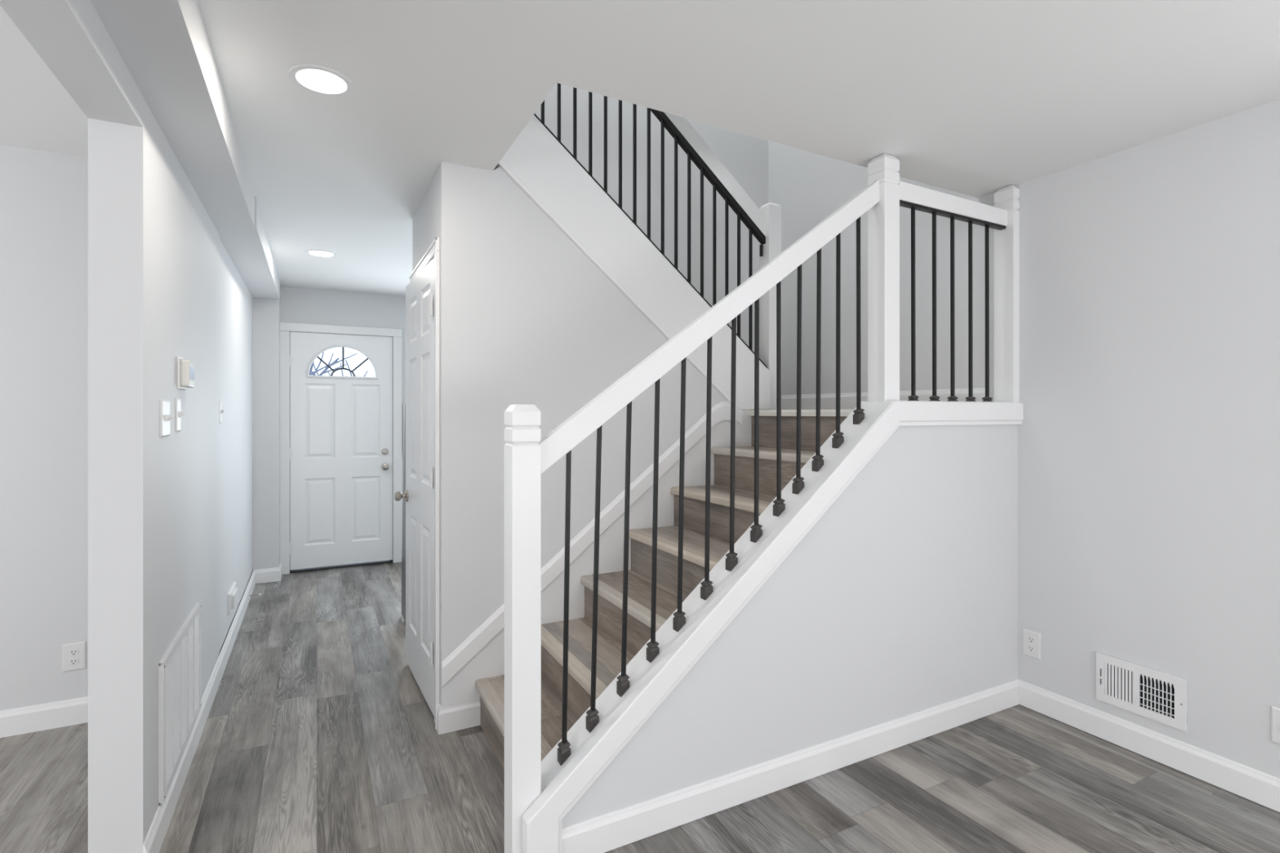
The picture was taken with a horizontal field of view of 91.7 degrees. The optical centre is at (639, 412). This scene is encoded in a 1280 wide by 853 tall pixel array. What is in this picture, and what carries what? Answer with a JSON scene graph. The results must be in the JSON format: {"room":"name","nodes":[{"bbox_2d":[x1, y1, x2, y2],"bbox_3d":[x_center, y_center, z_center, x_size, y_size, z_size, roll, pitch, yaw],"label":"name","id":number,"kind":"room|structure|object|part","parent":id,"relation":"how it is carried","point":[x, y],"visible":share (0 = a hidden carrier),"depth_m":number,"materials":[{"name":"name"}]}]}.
{"room":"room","nodes":[
{"label":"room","id":0,"kind":"room"},
{"bbox_2d":[0,5,88,157],"bbox_3d":[-1.875,-1.252,-0.919,3.026,0.235,7.300,0,0,-27],"label":"ceiling","id":1,"kind":"structure","parent":0,"point":[37,113],"depth_m":2.29,"materials":[{"name":"paint"}]},
{"bbox_2d":[0,0,252,852],"bbox_3d":[-1.051,0.000,0.910,0.124,2.740,9.785,0,0,-27],"label":"wall","id":2,"kind":"structure","parent":0,"point":[170,517],"depth_m":1.81,"materials":[{"name":"grey paint"}]},
{"bbox_2d":[160,399,173,437],"bbox_3d":[-1.571,0.018,2.066,0.020,0.122,0.130,0,0,-27],"label":"light switch","id":3,"kind":"object","parent":2,"relation":"attached to","point":[165,416],"visible":1,"depth_m":2.04,"materials":[{"name":"white plastic"}]},
{"bbox_2d":[174,397,183,431],"bbox_3d":[-1.671,0.007,2.259,0.020,0.122,0.078,0,0,-27],"label":"light switch","id":4,"kind":"object","parent":2,"relation":"attached to","point":[178,413],"visible":1,"depth_m":2.24,"materials":[{"name":"white plastic"}]},
{"bbox_2d":[159,601,201,804],"bbox_3d":[-1.708,1.032,2.324,0.014,0.452,0.740,0,0,-27],"label":"air vent","id":5,"kind":"object","parent":2,"relation":"in","point":[180,667],"visible":1,"depth_m":2.23,"materials":[{"name":"white metal"}]},
{"bbox_2d":[177,356,194,390],"bbox_3d":[-1.696,-0.145,2.325,0.035,0.118,0.145,0,0,-27],"label":"thermostat","id":6,"kind":"object","parent":2,"relation":"attached to","point":[185,368],"visible":1,"depth_m":2.27,"materials":[{"name":"white plastic"}]},
{"bbox_3d":[-1.708,-0.145,2.318,0.008,0.118,0.145,0,0,-27],"label":"plate","id":7,"kind":"part","parent":6,"relation":"part of","materials":[{"name":"white plastic"}]},
{"bbox_2d":[142,569,255,852],"bbox_3d":[-2.266,1.315,3.397,0.014,0.110,3.592,0,0,-27],"label":"baseboard","id":8,"kind":"structure","parent":2,"relation":"attached to","point":[153,843],"depth_m":2.48,"materials":[{"name":"white paint"}]},
{"bbox_2d":[218,400,224,423],"bbox_3d":[-2.222,-0.005,3.302,0.020,0.122,0.078,0,0,-27],"label":"light switch","id":9,"kind":"object","parent":2,"relation":"attached to","point":[220,411],"visible":0.97,"depth_m":3.29,"materials":[{"name":"white plastic"}]},
{"bbox_3d":[-2.229,-0.005,3.299,0.006,0.122,0.078,0,0,-27],"label":"plate","id":10,"kind":"part","parent":9,"relation":"part of","materials":[{"name":"white plastic"}]},
{"bbox_2d":[226,582,237,616],"bbox_3d":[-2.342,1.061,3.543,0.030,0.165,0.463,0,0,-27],"label":"outlet cover","id":11,"kind":"object","parent":2,"relation":"attached to","point":[232,596],"visible":1,"depth_m":3.54,"materials":[{"name":"white plastic"}]},
{"bbox_2d":[90,0,279,299],"bbox_3d":[-0.867,-1.010,0.879,0.192,0.175,9.360,0,0,-27],"label":"ceiling beam","id":12,"kind":"structure","parent":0,"point":[165,46],"depth_m":1.93,"materials":[{"name":"grey paint"}]},
{"bbox_2d":[252,297,279,572],"bbox_3d":[-3.086,0.136,5.136,0.184,2.468,0.250,0,0,-27],"label":"wall","id":13,"kind":"structure","parent":0,"point":[265,312],"depth_m":5.03,"materials":[{"name":"grey paint"}]},
{"bbox_2d":[254,567,280,583],"bbox_3d":[-3.014,1.315,5.024,0.188,0.110,0.014,0,0,-27],"label":"baseboard","id":14,"kind":"structure","parent":13,"relation":"attached to","point":[268,575],"depth_m":5.02,"materials":[{"name":"white paint"}]},
{"bbox_2d":[279,561,281,578],"bbox_3d":[-2.990,1.315,5.166,0.014,0.110,0.244,0,0,-27],"label":"baseboard","id":15,"kind":"structure","parent":13,"relation":"attached to","point":[280,564],"depth_m":5.14,"materials":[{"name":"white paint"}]},
{"bbox_2d":[280,285,405,546],"bbox_3d":[-1.760,0.000,6.022,3.635,2.740,0.140,0,0,-27],"label":"wall","id":16,"kind":"structure","parent":0,"point":[297,304],"depth_m":5.51,"materials":[{"name":"grey paint"}]},
{"bbox_2d":[280,322,401,574],"bbox_3d":[-2.643,0.301,5.527,0.975,2.138,0.204,0,0,-27],"label":"door","id":17,"kind":"structure","parent":16,"relation":"in","point":[340,386],"depth_m":5.48,"materials":[{"name":"white paint"}]},
{"bbox_3d":[-2.623,-0.453,5.488,0.574,0.300,0.022,0,0,-27],"label":"fanlight frame","id":18,"kind":"part","parent":17,"relation":"part of","materials":[{"name":"white paint"}]},
{"bbox_3d":[-2.634,-0.454,5.509,0.534,0.267,0.004,0,0,-27],"label":"fanlight glass","id":19,"kind":"part","parent":17,"relation":"part of","materials":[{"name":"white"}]},
{"bbox_3d":[-2.302,0.490,5.624,0.066,0.066,0.062,0,0,-27],"label":"knob","id":20,"kind":"part","parent":17,"relation":"part of","materials":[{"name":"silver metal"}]},
{"bbox_2d":[403,403,404,454],"bbox_3d":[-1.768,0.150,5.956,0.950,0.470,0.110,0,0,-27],"label":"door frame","id":21,"kind":"structure","parent":16,"relation":"in","point":[403,403],"depth_m":5.71,"materials":[{"name":"white paint"}]},
{"bbox_2d":[0,83,768,711],"bbox_3d":[-1.974,-1.205,3.076,6.535,5.150,0.120,0,0,-27],"label":"wall","id":22,"kind":"structure","parent":0,"point":[44,194],"depth_m":2.72,"materials":[{"name":"grey paint"}]},
{"bbox_2d":[0,696,88,737],"bbox_3d":[-3.456,1.315,2.230,2.926,0.110,0.014,0,0,-27],"label":"baseboard","id":23,"kind":"structure","parent":22,"relation":"attached to","point":[33,718],"depth_m":2.68,"materials":[{"name":"white paint"}]},
{"bbox_2d":[62,641,85,672],"bbox_3d":[-2.492,1.074,2.735,0.080,0.122,0.008,0,0,-27],"label":"power outlet","id":24,"kind":"object","parent":22,"relation":"attached to","point":[73,655],"visible":1,"depth_m":2.73,"materials":[{"name":"white plastic"}]},
{"bbox_2d":[68,648,78,655],"bbox_3d":[-2.491,1.054,2.733,0.033,0.025,0.004,0,0,-27],"label":"receptacle","id":25,"kind":"object","parent":24,"relation":"attached to","point":[71,651],"depth_m":2.73,"materials":[{"name":"white plastic"}]},
{"bbox_2d":[68,658,78,665],"bbox_3d":[-2.491,1.095,2.733,0.033,0.025,0.004,0,0,-27],"label":"receptacle","id":26,"kind":"object","parent":24,"relation":"attached to","point":[71,661],"depth_m":2.73,"materials":[{"name":"white plastic"}]},
{"bbox_2d":[412,161,465,706],"bbox_3d":[-1.015,0.146,3.085,0.100,2.448,0.900,0,0,-27],"label":"wall","id":27,"kind":"structure","parent":0,"point":[441,212],"depth_m":2.69,"materials":[{"name":"grey paint"}]},
{"bbox_2d":[394,236,439,729],"bbox_3d":[-1.070,0.305,3.076,0.205,2.130,0.875,0,0,-27],"label":"door","id":28,"kind":"structure","parent":27,"relation":"in","point":[421,495],"depth_m":2.97,"materials":[{"name":"white paint"}]},
{"bbox_3d":[-1.280,0.445,3.329,0.066,0.066,0.066,0,0,-27],"label":"knob","id":29,"kind":"part","parent":28,"relation":"part of","materials":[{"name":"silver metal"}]},
{"bbox_3d":[-1.073,0.305,3.074,0.013,2.130,0.875,0,0,-27],"label":"casing","id":30,"kind":"part","parent":28,"relation":"part of","materials":[{"name":"white paint"}]},
{"bbox_2d":[436,704,440,733],"bbox_3d":[-0.862,1.315,2.666,0.014,0.110,0.044,0,0,-27],"label":"baseboard","id":31,"kind":"structure","parent":27,"relation":"attached to","point":[439,705],"depth_m":2.67,"materials":[{"name":"white paint"}]},
{"bbox_2d":[465,165,727,639],"bbox_3d":[-0.040,0.122,3.135,1.677,2.496,0.090,0,0,-27],"label":"wall","id":32,"kind":"structure","parent":0,"point":[546,328],"depth_m":2.86,"materials":[{"name":"grey paint"}]},
{"bbox_2d":[438,700,479,734],"bbox_3d":[-0.780,1.315,2.692,0.181,0.110,0.014,0,0,-27],"label":"baseboard","id":33,"kind":"structure","parent":32,"relation":"attached to","point":[464,716],"depth_m":2.68,"materials":[{"name":"white paint"}]},
{"bbox_2d":[0,562,1279,852],"bbox_3d":[-0.847,1.430,1.016,6.635,0.120,9.785,0,0,-27],"label":"floor","id":34,"kind":"structure","parent":0,"point":[319,735],"depth_m":2.29,"materials":[{"name":"grey wood"}]},
{"bbox_2d":[401,403,405,625],"bbox_3d":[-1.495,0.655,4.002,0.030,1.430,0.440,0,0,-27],"label":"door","id":35,"kind":"structure","parent":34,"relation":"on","point":[403,548],"depth_m":4.04,"materials":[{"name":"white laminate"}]},
{"bbox_2d":[441,400,853,770],"bbox_3d":[0.241,0.653,3.230,2.462,1.433,1.700,0,0,-27],"label":"staircase","id":36,"kind":"structure","parent":34,"relation":"on","point":[474,671],"depth_m":2.83,"materials":[{"name":"brown wood"}]},
{"bbox_3d":[-0.146,0.555,3.015,1.577,1.236,0.018,0,0,-27],"label":"skirt moulding","id":37,"kind":"part","parent":36,"relation":"part of","materials":[{"name":"white paint"}]},
{"bbox_2d":[493,115,770,409],"bbox_3d":[-0.151,-0.763,3.494,1.563,1.498,0.871,0,0,-27],"label":"staircase","id":38,"kind":"structure","parent":36,"relation":"on","point":[536,162],"depth_m":3.04,"materials":[{"name":"white paint"}]},
{"bbox_3d":[-0.080,-0.600,3.052,1.276,1.091,0.022,0,0,-27],"label":"stringer moulding","id":39,"kind":"part","parent":38,"relation":"part of","materials":[{"name":"white paint"}]},
{"bbox_2d":[533,83,781,409],"bbox_3d":[0.062,-1.210,3.174,1.639,2.392,0.102,0,0,-28],"label":"stair railing","id":40,"kind":"object","parent":38,"relation":"on","point":[764,223],"visible":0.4,"depth_m":3.36,"materials":[{"name":"black metal"}]},
{"bbox_3d":[0.017,-1.698,3.166,1.552,1.415,0.038,0,0,-27],"label":"handrail","id":41,"kind":"part","parent":40,"relation":"part of","materials":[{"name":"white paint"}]},
{"bbox_3d":[0.743,-0.600,3.542,0.089,1.172,0.089,0,0,-27],"label":"newel post","id":42,"kind":"part","parent":40,"relation":"part of","materials":[{"name":"white paint"}]},
{"bbox_2d":[504,153,899,852],"bbox_3d":[0.333,0.148,2.252,1.647,2.444,0.089,0,0,-27],"label":"stair railing","id":43,"kind":"object","parent":34,"relation":"on","point":[527,455],"visible":0.98,"depth_m":2.10,"materials":[{"name":"white paint"}]},
{"bbox_3d":[-0.358,0.672,1.893,0.089,1.395,0.089,0,0,-27],"label":"newel post","id":44,"kind":"part","parent":43,"relation":"part of","materials":[{"name":"white paint"}]},
{"bbox_3d":[0.333,-0.387,2.253,1.473,1.164,0.038,0,0,-27],"label":"handrail","id":45,"kind":"part","parent":43,"relation":"part of","materials":[{"name":"white paint"}]},
{"bbox_3d":[1.024,-0.557,2.612,0.089,1.034,0.089,0,0,-27],"label":"newel post","id":46,"kind":"part","parent":43,"relation":"part of","materials":[{"name":"white paint"}]},
{"bbox_2d":[197,0,1279,296],"bbox_3d":[0.495,-1.224,1.714,3.609,0.292,9.785,0,0,-27],"label":"ceiling","id":47,"kind":"structure","parent":0,"point":[973,98],"depth_m":2.02,"materials":[{"name":"paint"}]},
{"bbox_2d":[288,64,354,96],"bbox_3d":[-1.033,-1.076,2.016,0.190,0.004,0.190,0,0,-27],"label":"recessed light","id":48,"kind":"object","parent":47,"relation":"in","point":[322,80],"visible":1,"depth_m":2.01,"materials":[{"name":"white paint"}]},
{"bbox_2d":[305,249,337,257],"bbox_3d":[-2.152,-1.076,4.195,0.190,0.004,0.190,0,0,-27],"label":"recessed light","id":49,"kind":"object","parent":47,"relation":"in","point":[322,253],"visible":1,"depth_m":4.18,"materials":[{"name":"white paint"}]},
{"bbox_2d":[562,424,1017,827],"bbox_3d":[0.715,0.670,2.457,2.335,1.400,0.140,0,0,-27],"label":"wall","id":50,"kind":"structure","parent":0,"point":[900,600],"depth_m":2.48,"materials":[{"name":"grey paint"}]},
{"bbox_2d":[522,401,1023,852],"bbox_3d":[0.723,0.662,2.377,2.395,1.416,0.050,0,0,-27],"label":"trim","id":51,"kind":"structure","parent":50,"relation":"attached to","point":[540,821],"depth_m":2.11,"materials":[{"name":"white paint"}]},
{"bbox_2d":[541,400,1022,792],"bbox_3d":[0.711,0.575,2.448,2.350,1.250,0.173,0,0,-27],"label":"trim","id":52,"kind":"structure","parent":50,"relation":"attached to","point":[693,605],"depth_m":2.23,"materials":[{"name":"white paint"}]},
{"bbox_2d":[897,181,1019,402],"bbox_3d":[1.419,-0.557,2.787,0.778,1.034,0.095,0,0,-27],"label":"landing railing","id":53,"kind":"object","parent":52,"relation":"on","point":[1003,217],"visible":0.88,"depth_m":2.90,"materials":[{"name":"white paint"}]},
{"bbox_3d":[1.399,-0.926,2.778,0.734,0.088,0.038,0,0,-27],"label":"handrail","id":54,"kind":"part","parent":53,"relation":"part of","materials":[{"name":"white paint"}]},
{"bbox_3d":[1.744,-0.557,2.956,0.046,1.034,0.095,0,0,-27],"label":"wall post","id":55,"kind":"part","parent":53,"relation":"part of","materials":[{"name":"white paint"}]},
{"bbox_2d":[562,679,1018,852],"bbox_3d":[0.773,1.313,2.401,2.283,0.110,0.014,0,0,-27],"label":"baseboard","id":56,"kind":"structure","parent":50,"relation":"attached to","point":[610,831],"depth_m":2.24,"materials":[{"name":"white paint"}]},
{"bbox_2d":[768,99,1279,778],"bbox_3d":[2.061,-1.255,2.529,0.120,5.250,9.785,0,0,-27],"label":"wall","id":57,"kind":"structure","parent":0,"point":[1148,433],"depth_m":2.53,"materials":[{"name":"grey paint"}]},
{"bbox_2d":[781,387,985,409],"bbox_3d":[1.321,-0.069,3.806,0.014,0.110,1.675,0,0,-27],"label":"baseboard","id":58,"kind":"structure","parent":57,"relation":"attached to","point":[848,400],"depth_m":3.85,"materials":[{"name":"white paint"}]},
{"bbox_2d":[1022,628,1040,660],"bbox_3d":[1.810,1.069,2.872,0.008,0.122,0.080,0,0,-27],"label":"power outlet","id":59,"kind":"object","parent":57,"relation":"attached to","point":[1031,639],"visible":1,"depth_m":2.87,"materials":[{"name":"white plastic"}]},
{"bbox_2d":[1026,636,1035,643],"bbox_3d":[1.808,1.048,2.871,0.004,0.025,0.033,0,0,-27],"label":"receptacle","id":60,"kind":"object","parent":59,"relation":"attached to","point":[1029,639],"depth_m":2.87,"materials":[{"name":"white plastic"}]},
{"bbox_2d":[1027,644,1035,652],"bbox_3d":[1.808,1.089,2.871,0.004,0.025,0.033,0,0,-27],"label":"receptacle","id":61,"kind":"object","parent":59,"relation":"attached to","point":[1031,648],"depth_m":2.87,"materials":[{"name":"white plastic"}]},
{"bbox_2d":[1096,651,1186,732],"bbox_3d":[2.002,1.111,2.493,0.018,0.198,0.306,0,0,-27],"label":"air vent","id":62,"kind":"object","parent":57,"relation":"in","point":[1157,695],"visible":1,"depth_m":2.48,"materials":[{"name":"white metal"}]},
{"bbox_2d":[1017,679,1279,812],"bbox_3d":[2.994,1.312,0.588,0.014,0.110,5.280,0,0,-27],"label":"baseboard","id":63,"kind":"structure","parent":57,"relation":"attached to","point":[1263,788],"depth_m":2.43,"materials":[{"name":"white paint"}]},
{"bbox_2d":[1271,706,1279,744],"bbox_3d":[2.199,1.077,2.115,0.016,0.125,0.078,0,0,-27],"label":"wall plate","id":64,"kind":"object","parent":57,"relation":"attached to","point":[1275,712],"visible":1,"depth_m":2.14,"materials":[{"name":"white plastic"}]}
]}

